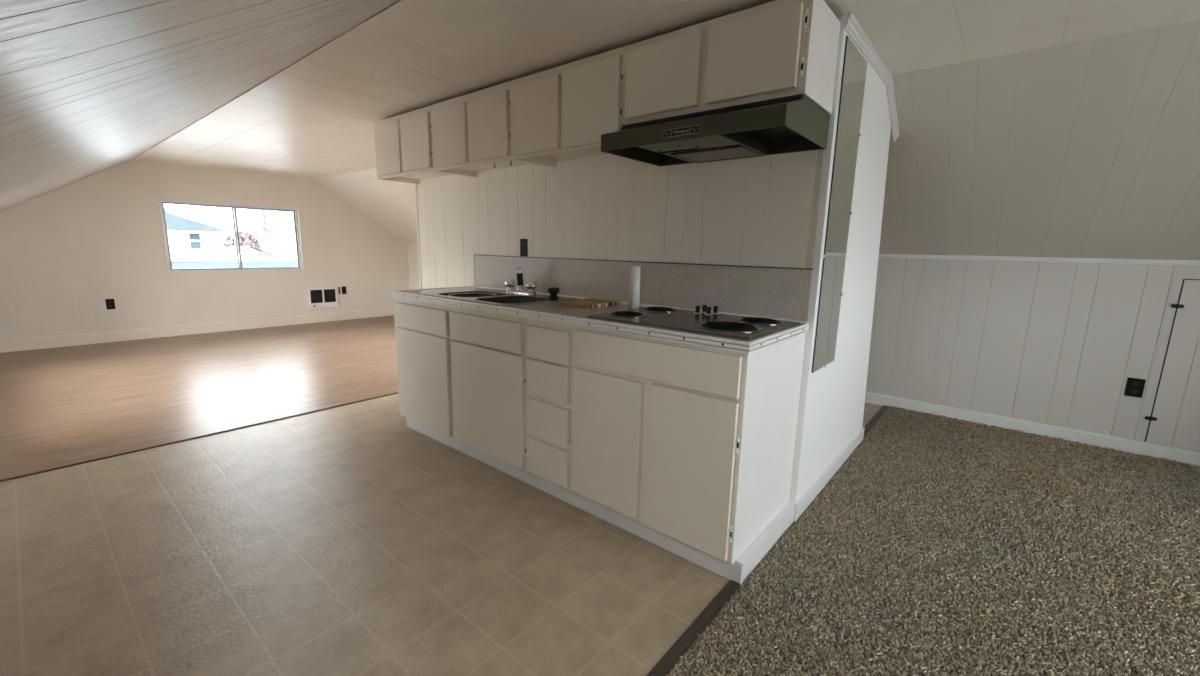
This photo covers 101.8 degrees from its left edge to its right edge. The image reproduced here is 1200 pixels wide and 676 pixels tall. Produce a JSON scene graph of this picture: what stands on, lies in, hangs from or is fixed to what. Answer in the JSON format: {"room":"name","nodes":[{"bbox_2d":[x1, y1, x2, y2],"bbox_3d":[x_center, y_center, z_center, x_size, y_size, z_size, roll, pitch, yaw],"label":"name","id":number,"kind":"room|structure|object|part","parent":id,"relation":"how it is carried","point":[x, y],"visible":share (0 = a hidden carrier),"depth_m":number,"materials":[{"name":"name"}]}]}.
{"room":"studio apartment","nodes":[
{"label":"studio apartment","id":0,"kind":"room"},
{"bbox_2d":[0,0,397,211],"bbox_3d":[-1.780,-0.865,1.788,10.923,1.041,1.577,10,14,39],"label":"ceiling","id":1,"kind":"structure","parent":0,"point":[88,87],"depth_m":1.25,"materials":[{"name":"wood"}]},
{"bbox_2d":[132,0,419,160],"bbox_3d":[-1.289,-1.352,2.285,10.823,0.014,0.054,10,14,39],"label":"trim","id":2,"kind":"structure","parent":1,"relation":"attached to","point":[400,5],"depth_m":2.43,"materials":[{"name":"wood"}]},
{"bbox_2d":[0,315,397,479],"bbox_3d":[-3.236,0.196,5.456,4.266,0.082,4.781,10,14,39],"label":"floor","id":3,"kind":"structure","parent":0,"point":[60,406],"depth_m":4.12,"materials":[{"name":"laminate"}]},
{"bbox_2d":[0,160,409,339],"bbox_3d":[-4.891,-1.145,6.636,0.112,2.159,4.781,10,14,39],"label":"wall","id":4,"kind":"structure","parent":0,"point":[65,251],"depth_m":5.91,"materials":[{"name":"beige paint"}]},
{"bbox_2d":[105,299,115,308],"bbox_3d":[-5.717,-0.396,5.691,0.007,0.120,0.074,10,14,39],"label":"wall outlet","id":5,"kind":"object","parent":4,"relation":"attached to","point":[110,304],"visible":1,"depth_m":5.69,"materials":[{"name":"black plastic"}]},
{"bbox_2d":[0,308,393,352],"bbox_3d":[-4.863,-0.189,6.772,0.014,0.130,4.781,10,14,39],"label":"baseboard","id":6,"kind":"structure","parent":4,"relation":"attached to","point":[12,345],"depth_m":6.15,"materials":[{"name":"beige paint"}]},
{"bbox_2d":[160,200,301,271],"bbox_3d":[-4.908,-1.349,6.590,0.065,0.875,1.510,10,14,39],"label":"window","id":7,"kind":"structure","parent":4,"relation":"in","point":[162,202],"depth_m":6.56,"materials":[{"name":"silver metal"}]},
{"bbox_3d":[-5.128,-1.302,6.314,0.022,0.831,0.754,10,14,39],"label":"sash","id":8,"kind":"part","parent":7,"relation":"part of","materials":[{"name":"clear glass"}]},
{"bbox_3d":[-4.691,-1.396,6.868,0.022,0.831,0.755,10,14,39],"label":"sash","id":9,"kind":"part","parent":7,"relation":"part of","materials":[{"name":"clear glass"}]},
{"bbox_2d":[158,199,303,273],"bbox_3d":[-4.854,-1.340,6.546,0.006,0.899,1.534,10,14,39],"label":"trim","id":10,"kind":"structure","parent":4,"relation":"attached to","point":[158,199],"depth_m":6.39,"materials":[{"name":"white paint"}]},
{"bbox_2d":[307,288,337,308],"bbox_3d":[-4.222,-0.613,7.441,0.044,0.295,0.415,10,14,39],"label":"wall heater","id":11,"kind":"object","parent":4,"relation":"attached to","point":[317,297],"visible":1,"depth_m":7.42,"materials":[{"name":"white metal"}]},
{"bbox_2d":[310,290,322,302],"bbox_3d":[-4.278,-0.627,7.356,0.002,0.197,0.162,10,14,39],"label":"grille","id":12,"kind":"object","parent":11,"relation":"attached to","point":[316,296],"depth_m":7.35,"materials":[{"name":"black plastic"}]},
{"bbox_2d":[324,289,335,301],"bbox_3d":[-4.156,-0.651,7.499,0.002,0.197,0.162,10,14,39],"label":"grille","id":13,"kind":"object","parent":11,"relation":"attached to","point":[329,294],"depth_m":7.50,"materials":[{"name":"black plastic"}]},
{"bbox_2d":[342,286,345,293],"bbox_3d":[-4.030,-0.752,7.675,0.007,0.118,0.064,10,14,39],"label":"wall outlet","id":14,"kind":"object","parent":4,"relation":"attached to","point":[343,287],"visible":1,"depth_m":7.67,"materials":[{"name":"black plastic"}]},
{"bbox_2d":[0,394,881,675],"bbox_3d":[-0.397,0.689,3.130,3.140,0.080,4.781,10,14,39],"label":"floor","id":15,"kind":"structure","parent":0,"point":[346,540],"depth_m":1.85,"materials":[{"name":"tile"}]},
{"bbox_2d":[0,392,397,481],"bbox_3d":[-1.600,0.447,4.110,0.024,0.027,4.781,10,14,39],"label":"trim","id":16,"kind":"structure","parent":15,"relation":"on","point":[182,440],"depth_m":2.95,"materials":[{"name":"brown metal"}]},
{"bbox_2d":[393,297,527,470],"bbox_3d":[-0.664,0.169,3.033,1.290,0.792,0.632,10,14,39],"label":"base cabinet","id":17,"kind":"object","parent":15,"relation":"on","point":[462,372],"visible":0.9,"depth_m":2.69,"materials":[{"name":"paint"}]},
{"bbox_3d":[-1.078,-0.118,2.935,0.562,0.145,0.024,10,14,39],"label":"drawer","id":18,"kind":"part","parent":17,"relation":"part of","materials":[{"name":"paint"}]},
{"bbox_3d":[-1.094,0.257,3.011,0.572,0.589,0.024,10,14,39],"label":"door","id":19,"kind":"part","parent":17,"relation":"part of","materials":[{"name":"paint"}]},
{"bbox_3d":[-0.604,-0.035,2.546,0.596,0.149,0.024,10,14,39],"label":"drawer","id":20,"kind":"part","parent":17,"relation":"part of","materials":[{"name":"paint"}]},
{"bbox_3d":[-0.611,0.338,2.615,0.602,0.583,0.024,10,14,39],"label":"door","id":21,"kind":"part","parent":17,"relation":"part of","materials":[{"name":"paint"}]},
{"bbox_2d":[389,286,808,353],"bbox_3d":[-0.228,-0.169,2.611,2.416,0.046,0.628,10,14,39],"label":"countertop","id":22,"kind":"structure","parent":17,"relation":"on","point":[553,312],"depth_m":2.17,"materials":[{"name":"laminate"}]},
{"bbox_2d":[424,289,575,305],"bbox_3d":[-0.607,-0.168,2.937,0.796,0.172,0.542,10,14,39],"label":"sink","id":23,"kind":"object","parent":22,"relation":"in","point":[502,298],"visible":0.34,"depth_m":2.92,"materials":[{"name":"silver metal"}]},
{"bbox_2d":[448,293,496,297],"bbox_3d":[-0.782,-0.207,3.005,0.276,0.119,0.296,10,14,39],"label":"basket","id":24,"kind":"object","parent":23,"relation":"in","point":[456,293],"visible":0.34,"depth_m":3.09,"materials":[{"name":"silver metal"}]},
{"bbox_3d":[-0.780,-0.185,3.011,0.345,0.172,0.347,10,14,39],"label":"bowl","id":25,"kind":"part","parent":23,"relation":"part of","materials":[{"name":"black"}]},
{"bbox_3d":[-0.489,-0.134,2.772,0.325,0.172,0.358,10,14,39],"label":"bowl","id":26,"kind":"part","parent":23,"relation":"part of","materials":[{"name":"black"}]},
{"bbox_2d":[548,287,559,297],"bbox_3d":[-0.259,-0.267,2.860,0.070,0.067,0.111,-8,14,-42],"label":"sprayer","id":27,"kind":"object","parent":23,"relation":"on","point":[553,291],"visible":1,"depth_m":2.85,"materials":[{"name":"black plastic"}]},
{"bbox_2d":[505,267,536,294],"bbox_3d":[-0.505,-0.363,3.065,0.276,0.171,0.091,10,14,39],"label":"kitchen faucet","id":28,"kind":"object","parent":22,"relation":"on","point":[510,284],"visible":1,"depth_m":3.05,"materials":[{"name":"silver metal"}]},
{"bbox_3d":[-0.578,-0.344,3.141,0.074,0.058,0.074,10,14,39],"label":"knob","id":29,"kind":"part","parent":28,"relation":"part of","materials":[{"name":"clear metal"}]},
{"bbox_3d":[-0.502,-0.378,3.052,0.040,0.107,0.073,1,11,0],"label":"spout","id":30,"kind":"part","parent":28,"relation":"part of","materials":[{"name":"black"}]},
{"bbox_3d":[-0.503,-0.320,3.081,0.048,0.036,0.048,10,14,39],"label":"spout","id":31,"kind":"part","parent":28,"relation":"part of","materials":[{"name":"silver metal"}]},
{"bbox_3d":[-0.500,-0.292,3.084,0.255,0.024,0.056,10,14,39],"label":"plate","id":32,"kind":"part","parent":28,"relation":"part of","materials":[{"name":"silver metal"}]},
{"bbox_3d":[-0.423,-0.317,3.014,0.074,0.058,0.074,10,14,39],"label":"knob","id":33,"kind":"part","parent":28,"relation":"part of","materials":[{"name":"clear metal"}]},
{"bbox_2d":[560,298,619,307],"bbox_3d":[-0.054,-0.187,2.604,0.210,0.020,0.250,10,14,39],"label":"cutting board","id":34,"kind":"object","parent":22,"relation":"on","point":[588,302],"visible":1,"depth_m":2.55,"materials":[{"name":"brown wood"}]},
{"bbox_2d":[629,266,640,308],"bbox_3d":[0.175,-0.254,2.458,0.053,0.213,0.053,10,14,39],"label":"paper towel roll","id":35,"kind":"object","parent":22,"relation":"on","point":[634,288],"visible":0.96,"depth_m":2.44,"materials":[{"name":"white paper"}]},
{"bbox_2d":[586,305,801,339],"bbox_3d":[0.400,-0.097,2.106,0.756,0.042,0.535,10,14,39],"label":"electric cooktop","id":36,"kind":"object","parent":22,"relation":"in","point":[705,321],"visible":1,"depth_m":2.04,"materials":[{"name":"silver metal"}]},
{"bbox_2d":[610,313,643,316],"bbox_3d":[0.122,-0.105,2.191,0.156,0.001,0.156,10,14,39],"label":"burner","id":37,"kind":"object","parent":36,"relation":"on","point":[611,314],"depth_m":2.15,"materials":[{"name":"black metal"}]},
{"bbox_2d":[643,308,675,311],"bbox_3d":[0.290,-0.138,2.389,0.160,0.001,0.160,10,14,39],"label":"burner","id":38,"kind":"object","parent":36,"relation":"on","point":[644,309],"depth_m":2.35,"materials":[{"name":"black metal"}]},
{"bbox_3d":[0.503,-0.043,1.897,0.240,0.003,0.240,5,11,20],"label":"burner","id":39,"kind":"part","parent":36,"relation":"part of","materials":[{"name":"black metal"}]},
{"bbox_2d":[701,323,758,331],"bbox_3d":[0.503,-0.042,1.897,0.220,0.001,0.220,10,14,39],"label":"burner","id":40,"kind":"object","parent":36,"relation":"on","point":[718,327],"depth_m":1.86,"materials":[{"name":"black metal"}]},
{"bbox_3d":[0.679,-0.071,2.070,0.189,0.003,0.189,5,11,20],"label":"burner","id":41,"kind":"part","parent":36,"relation":"part of","materials":[{"name":"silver metal"}]},
{"bbox_2d":[740,319,780,323],"bbox_3d":[0.679,-0.071,2.070,0.168,0.001,0.168,10,14,39],"label":"burner","id":42,"kind":"object","parent":36,"relation":"on","point":[747,321],"depth_m":2.04,"materials":[{"name":"black metal"}]},
{"bbox_2d":[406,418,743,583],"bbox_3d":[-0.390,0.710,2.548,2.388,0.090,0.014,10,14,39],"label":"toe kick","id":43,"kind":"structure","parent":15,"relation":"on","point":[734,572],"depth_m":2.22,"materials":[{"name":"white paint"}]},
{"bbox_2d":[526,319,805,564],"bbox_3d":[0.256,0.328,2.280,1.108,0.792,0.632,10,14,39],"label":"base cabinet","id":44,"kind":"object","parent":15,"relation":"on","point":[694,445],"visible":0.96,"depth_m":1.93,"materials":[{"name":"white wood"}]},
{"bbox_3d":[-0.247,0.393,2.315,0.278,0.170,0.024,10,14,39],"label":"drawer","id":45,"kind":"part","parent":44,"relation":"part of","materials":[{"name":"paint"}]},
{"bbox_3d":[-0.242,0.198,2.279,0.275,0.166,0.024,10,14,39],"label":"drawer","id":46,"kind":"part","parent":44,"relation":"part of","materials":[{"name":"paint"}]},
{"bbox_3d":[-0.252,0.596,2.354,0.278,0.182,0.024,10,14,39],"label":"drawer","id":47,"kind":"part","parent":44,"relation":"part of","materials":[{"name":"paint"}]},
{"bbox_3d":[-0.239,0.030,2.248,0.275,0.150,0.024,10,14,39],"label":"drawer","id":48,"kind":"part","parent":44,"relation":"part of","materials":[{"name":"paint"}]},
{"bbox_3d":[0.023,0.443,2.095,0.366,0.586,0.024,10,14,39],"label":"door","id":49,"kind":"part","parent":44,"relation":"part of","materials":[{"name":"paint"}]},
{"bbox_3d":[0.187,0.086,1.895,0.756,0.148,0.024,10,14,39],"label":"drawer panel","id":50,"kind":"part","parent":44,"relation":"part of","materials":[{"name":"paint"}]},
{"bbox_3d":[0.334,0.495,1.840,0.354,0.600,0.024,10,14,39],"label":"door","id":51,"kind":"part","parent":44,"relation":"part of","materials":[{"name":"paint"}]},
{"bbox_3d":[0.680,0.402,1.935,0.004,0.792,0.600,10,14,39],"label":"panel","id":52,"kind":"part","parent":44,"relation":"part of","materials":[{"name":"paint"}]},
{"bbox_2d":[646,580,740,675],"bbox_3d":[-0.119,1.042,1.078,0.048,0.027,1.944,10,14,39],"label":"trim","id":53,"kind":"structure","parent":15,"relation":"on","point":[680,647],"depth_m":1.57,"materials":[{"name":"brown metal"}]},
{"bbox_2d":[417,149,823,497],"bbox_3d":[-0.267,-0.389,3.087,3.107,2.159,0.094,10,14,39],"label":"wall","id":54,"kind":"structure","parent":0,"point":[763,210],"depth_m":2.63,"materials":[{"name":"paint"}]},
{"bbox_2d":[415,184,421,288],"bbox_3d":[-1.477,-0.614,4.029,0.020,2.107,0.038,10,14,39],"label":"trim","id":55,"kind":"structure","parent":54,"relation":"attached to","point":[416,193],"depth_m":3.97,"materials":[{"name":"beige paint"}]},
{"bbox_2d":[374,105,470,183],"bbox_3d":[-1.267,-1.351,3.480,0.763,0.400,0.350,10,14,39],"label":"upper cabinet","id":56,"kind":"object","parent":54,"relation":"attached to","point":[403,142],"visible":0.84,"depth_m":3.34,"materials":[{"name":"beige wood"}]},
{"bbox_3d":[-1.505,-1.346,3.468,0.340,0.346,0.024,10,14,39],"label":"door","id":57,"kind":"part","parent":56,"relation":"part of","materials":[{"name":"paint"}]},
{"bbox_3d":[-1.362,-1.333,3.373,0.756,0.400,0.012,10,14,39],"label":"frame","id":58,"kind":"part","parent":56,"relation":"part of","materials":[{"name":"paint"}]},
{"bbox_3d":[-1.223,-1.295,3.237,0.342,0.337,0.024,10,14,39],"label":"door","id":59,"kind":"part","parent":56,"relation":"part of","materials":[{"name":"paint"}]},
{"bbox_2d":[431,81,552,176],"bbox_3d":[-0.680,-1.235,3.002,0.780,0.428,0.350,10,14,39],"label":"upper cabinet","id":60,"kind":"object","parent":54,"relation":"attached to","point":[471,132],"visible":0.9,"depth_m":2.86,"materials":[{"name":"beige wood"}]},
{"bbox_3d":[-0.924,-1.238,2.993,0.353,0.338,0.024,10,14,39],"label":"door","id":61,"kind":"part","parent":60,"relation":"part of","materials":[{"name":"paint"}]},
{"bbox_3d":[-0.776,-1.232,2.894,0.769,0.400,0.012,10,14,39],"label":"frame","id":62,"kind":"part","parent":60,"relation":"part of","materials":[{"name":"paint"}]},
{"bbox_3d":[-0.632,-1.189,2.753,0.348,0.336,0.024,10,14,39],"label":"door","id":63,"kind":"part","parent":60,"relation":"part of","materials":[{"name":"paint"}]},
{"bbox_2d":[520,239,527,255],"bbox_3d":[-0.498,-0.590,3.182,0.069,0.113,0.007,10,14,39],"label":"wall outlet","id":64,"kind":"object","parent":54,"relation":"attached to","point":[523,242],"visible":1,"depth_m":3.18,"materials":[{"name":"black plastic"}]},
{"bbox_2d":[510,47,624,167],"bbox_3d":[-0.092,-1.147,2.517,0.774,0.400,0.350,10,14,39],"label":"upper cabinet","id":65,"kind":"object","parent":54,"relation":"attached to","point":[563,112],"visible":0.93,"depth_m":2.37,"materials":[{"name":"beige wood"}]},
{"bbox_3d":[-0.337,-1.137,2.511,0.354,0.342,0.024,10,14,39],"label":"door","id":66,"kind":"part","parent":65,"relation":"part of","materials":[{"name":"paint"}]},
{"bbox_3d":[-0.045,-1.087,2.272,0.345,0.352,0.024,10,14,39],"label":"door","id":67,"kind":"part","parent":65,"relation":"part of","materials":[{"name":"paint"}]},
{"bbox_2d":[474,254,812,320],"bbox_3d":[-0.010,-0.334,2.810,2.360,0.233,0.008,10,14,39],"label":"backsplash","id":68,"kind":"structure","parent":54,"relation":"attached to","point":[774,292],"depth_m":2.50,"materials":[{"name":"laminate"}]},
{"bbox_3d":[-0.007,-0.446,2.789,2.358,0.005,0.008,10,14,39],"label":"trim","id":69,"kind":"part","parent":68,"relation":"part of","materials":[{"name":"grey metal"}]},
{"bbox_2d":[601,94,829,165],"bbox_3d":[0.455,-0.839,2.017,0.791,0.143,0.468,10,14,39],"label":"range hood","id":70,"kind":"object","parent":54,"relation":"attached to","point":[793,123],"visible":1,"depth_m":1.92,"materials":[{"name":"black metal"}]},
{"bbox_3d":[0.505,-0.793,2.110,0.317,0.008,0.240,10,14,39],"label":"filter frame","id":71,"kind":"part","parent":70,"relation":"part of","materials":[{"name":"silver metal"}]},
{"bbox_2d":[621,0,839,125],"bbox_3d":[0.501,-1.079,2.021,0.804,0.328,0.342,10,14,39],"label":"upper cabinet","id":72,"kind":"object","parent":54,"relation":"attached to","point":[777,48],"visible":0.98,"depth_m":1.82,"materials":[{"name":"beige wood"}]},
{"bbox_3d":[0.257,-1.078,2.018,0.350,0.271,0.024,10,14,39],"label":"door","id":73,"kind":"part","parent":72,"relation":"part of","materials":[{"name":"paint"}]},
{"bbox_3d":[0.552,-1.024,1.776,0.342,0.266,0.024,10,14,39],"label":"door","id":74,"kind":"part","parent":72,"relation":"part of","materials":[{"name":"paint"}]},
{"bbox_3d":[0.812,-1.027,1.777,0.006,0.328,0.324,10,14,39],"label":"panel","id":75,"kind":"part","parent":72,"relation":"part of","materials":[{"name":"paint"}]},
{"bbox_2d":[139,0,1199,178],"bbox_3d":[-0.677,-1.525,2.996,10.923,0.092,2.075,10,14,39],"label":"ceiling","id":76,"kind":"structure","parent":0,"point":[318,120],"depth_m":2.19,"materials":[{"name":"white paint"}]},
{"bbox_2d":[313,19,1199,259],"bbox_3d":[0.407,-1.295,4.367,10.923,1.035,1.573,10,14,39],"label":"ceiling","id":77,"kind":"structure","parent":0,"point":[1090,148],"depth_m":2.59,"materials":[{"name":"paint"}]},
{"bbox_2d":[407,245,1199,451],"bbox_3d":[0.855,-0.308,5.122,10.923,1.305,0.094,10,14,39],"label":"wall","id":78,"kind":"structure","parent":0,"point":[1059,344],"depth_m":3.35,"materials":[{"name":"white paint"}]},
{"bbox_2d":[406,244,1199,265],"bbox_3d":[0.832,-0.888,4.971,10.823,0.032,0.018,10,14,39],"label":"trim","id":79,"kind":"structure","parent":78,"relation":"attached to","point":[910,256],"depth_m":3.21,"materials":[{"name":"white paint"}]},
{"bbox_2d":[865,392,1199,465],"bbox_3d":[0.809,0.247,5.184,10.823,0.088,0.014,10,14,39],"label":"baseboard","id":80,"kind":"structure","parent":78,"relation":"attached to","point":[1137,447],"depth_m":3.34,"materials":[{"name":"white paint"}]},
{"bbox_2d":[1124,377,1145,397],"bbox_3d":[3.345,0.310,3.047,0.076,0.118,0.007,10,14,39],"label":"wall outlet","id":81,"kind":"object","parent":78,"relation":"attached to","point":[1134,387],"visible":1,"depth_m":3.04,"materials":[{"name":"black plastic"}]},
{"bbox_2d":[1132,382,1139,386],"bbox_3d":[3.343,0.287,3.040,0.032,0.032,0.002,10,14,39],"label":"socket","id":82,"kind":"object","parent":81,"relation":"attached to","point":[1134,384],"depth_m":3.04,"materials":[{"name":"black plastic"}]},
{"bbox_2d":[1144,279,1199,451],"bbox_3d":[3.636,0.190,2.776,0.623,1.017,0.018,10,14,39],"label":"access hatch","id":83,"kind":"object","parent":78,"relation":"attached to","point":[1174,419],"visible":1,"depth_m":2.92,"materials":[{"name":"white paint"}]},
{"bbox_2d":[789,15,890,521],"bbox_3d":[1.297,-0.284,2.572,0.115,2.107,1.330,10,14,39],"label":"wall","id":84,"kind":"structure","parent":0,"point":[832,397],"depth_m":2.44,"materials":[{"name":"white paint"}]},
{"bbox_2d":[738,502,794,582],"bbox_3d":[0.697,0.831,2.021,0.027,0.090,0.554,10,14,39],"label":"baseboard","id":85,"kind":"structure","parent":84,"relation":"attached to","point":[756,551],"depth_m":1.98,"materials":[{"name":"white paint"}]},
{"bbox_2d":[811,36,866,372],"bbox_3d":[1.056,-0.529,2.146,0.010,1.359,0.354,10,14,39],"label":"wall mirror","id":86,"kind":"object","parent":84,"relation":"attached to","point":[848,133],"visible":1,"depth_m":2.12,"materials":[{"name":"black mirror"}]},
{"bbox_2d":[844,13,891,84],"bbox_3d":[1.204,-1.258,2.163,0.022,0.050,0.820,10,14,39],"label":"trim","id":87,"kind":"structure","parent":84,"relation":"attached to","point":[852,27],"depth_m":2.08,"materials":[{"name":"white paint"}]},
{"bbox_2d":[864,405,888,435],"bbox_3d":[2.025,0.618,3.604,0.048,0.027,0.937,10,14,39],"label":"trim","id":88,"kind":"structure","parent":84,"relation":"attached to","point":[873,420],"depth_m":3.63,"materials":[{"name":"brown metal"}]},
{"bbox_2d":[886,76,898,141],"bbox_3d":[1.576,-1.225,2.623,0.022,0.266,0.396,10,14,39],"label":"trim","id":89,"kind":"structure","parent":84,"relation":"attached to","point":[890,86],"depth_m":2.61,"materials":[{"name":"white paint"}]},
{"bbox_2d":[667,407,1199,675],"bbox_3d":[2.117,1.123,1.069,3.416,0.084,4.781,10,14,39],"label":"floor","id":90,"kind":"structure","parent":0,"point":[745,583],"depth_m":1.88,"materials":[{"name":"grey carpet"}]},
{"bbox_2d":[666,406,1199,675],"bbox_3d":[1.986,0.945,1.744,2.332,0.022,3.873,10,14,39],"label":"carpet","id":91,"kind":"object","parent":90,"relation":"on","point":[1140,459],"visible":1,"depth_m":1.92,"materials":[{"name":"beige carpet"}]},
{"label":"outside","id":92,"kind":"structure","parent":0,"visible":0},
{"bbox_3d":[-7.252,2.534,8.626,260.000,0.200,240.000,10,14,39],"label":"ground","id":93,"kind":"structure","parent":92,"visible":0},
{"bbox_2d":[164,207,226,259],"bbox_3d":[-17.129,-1.893,16.410,6.900,5.250,6.220,10,14,39],"label":"house","id":94,"kind":"structure","parent":93,"relation":"on","point":[189,239],"depth_m":15.92,"materials":[{"name":"white"}]},
{"bbox_2d":[191,213,198,221],"bbox_3d":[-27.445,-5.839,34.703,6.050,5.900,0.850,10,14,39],"label":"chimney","id":95,"kind":"object","parent":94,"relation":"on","point":[195,217],"visible":0.02,"depth_m":35.09,"materials":[{"name":"grey"}]},
{"bbox_3d":[-13.243,-3.174,15.946,0.020,0.500,0.270,10,14,39],"label":"pane","id":96,"kind":"part","parent":94,"relation":"part of","materials":[{"name":"grey"}]},
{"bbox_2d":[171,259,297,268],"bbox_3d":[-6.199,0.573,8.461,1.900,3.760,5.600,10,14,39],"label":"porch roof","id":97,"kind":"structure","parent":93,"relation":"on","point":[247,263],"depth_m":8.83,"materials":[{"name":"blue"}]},
{"bbox_2d":[199,246,280,259],"bbox_3d":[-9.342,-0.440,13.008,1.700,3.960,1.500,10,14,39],"label":"garage","id":98,"kind":"structure","parent":93,"relation":"on","point":[247,252],"depth_m":12.22,"materials":[{"name":"white"}]},
{"bbox_2d":[223,231,261,250],"bbox_3d":[-11.287,-1.190,15.650,1.081,4.393,1.012,10,14,39],"label":"tree","id":99,"kind":"object","parent":93,"relation":"on","point":[246,239],"visible":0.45,"depth_m":15.08,"materials":[{"name":"pink plant"}]},
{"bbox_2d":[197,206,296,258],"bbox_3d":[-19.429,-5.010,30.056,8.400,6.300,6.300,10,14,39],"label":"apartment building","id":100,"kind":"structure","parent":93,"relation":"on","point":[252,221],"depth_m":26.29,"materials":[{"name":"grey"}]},
{"bbox_2d":[264,226,284,258],"bbox_3d":[-8.188,-0.593,12.553,0.080,4.475,0.372,10,14,39],"label":"street lamp","id":101,"kind":"object","parent":93,"relation":"on","point":[264,226],"visible":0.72,"depth_m":12.32,"materials":[{"name":"grey"}]}
]}

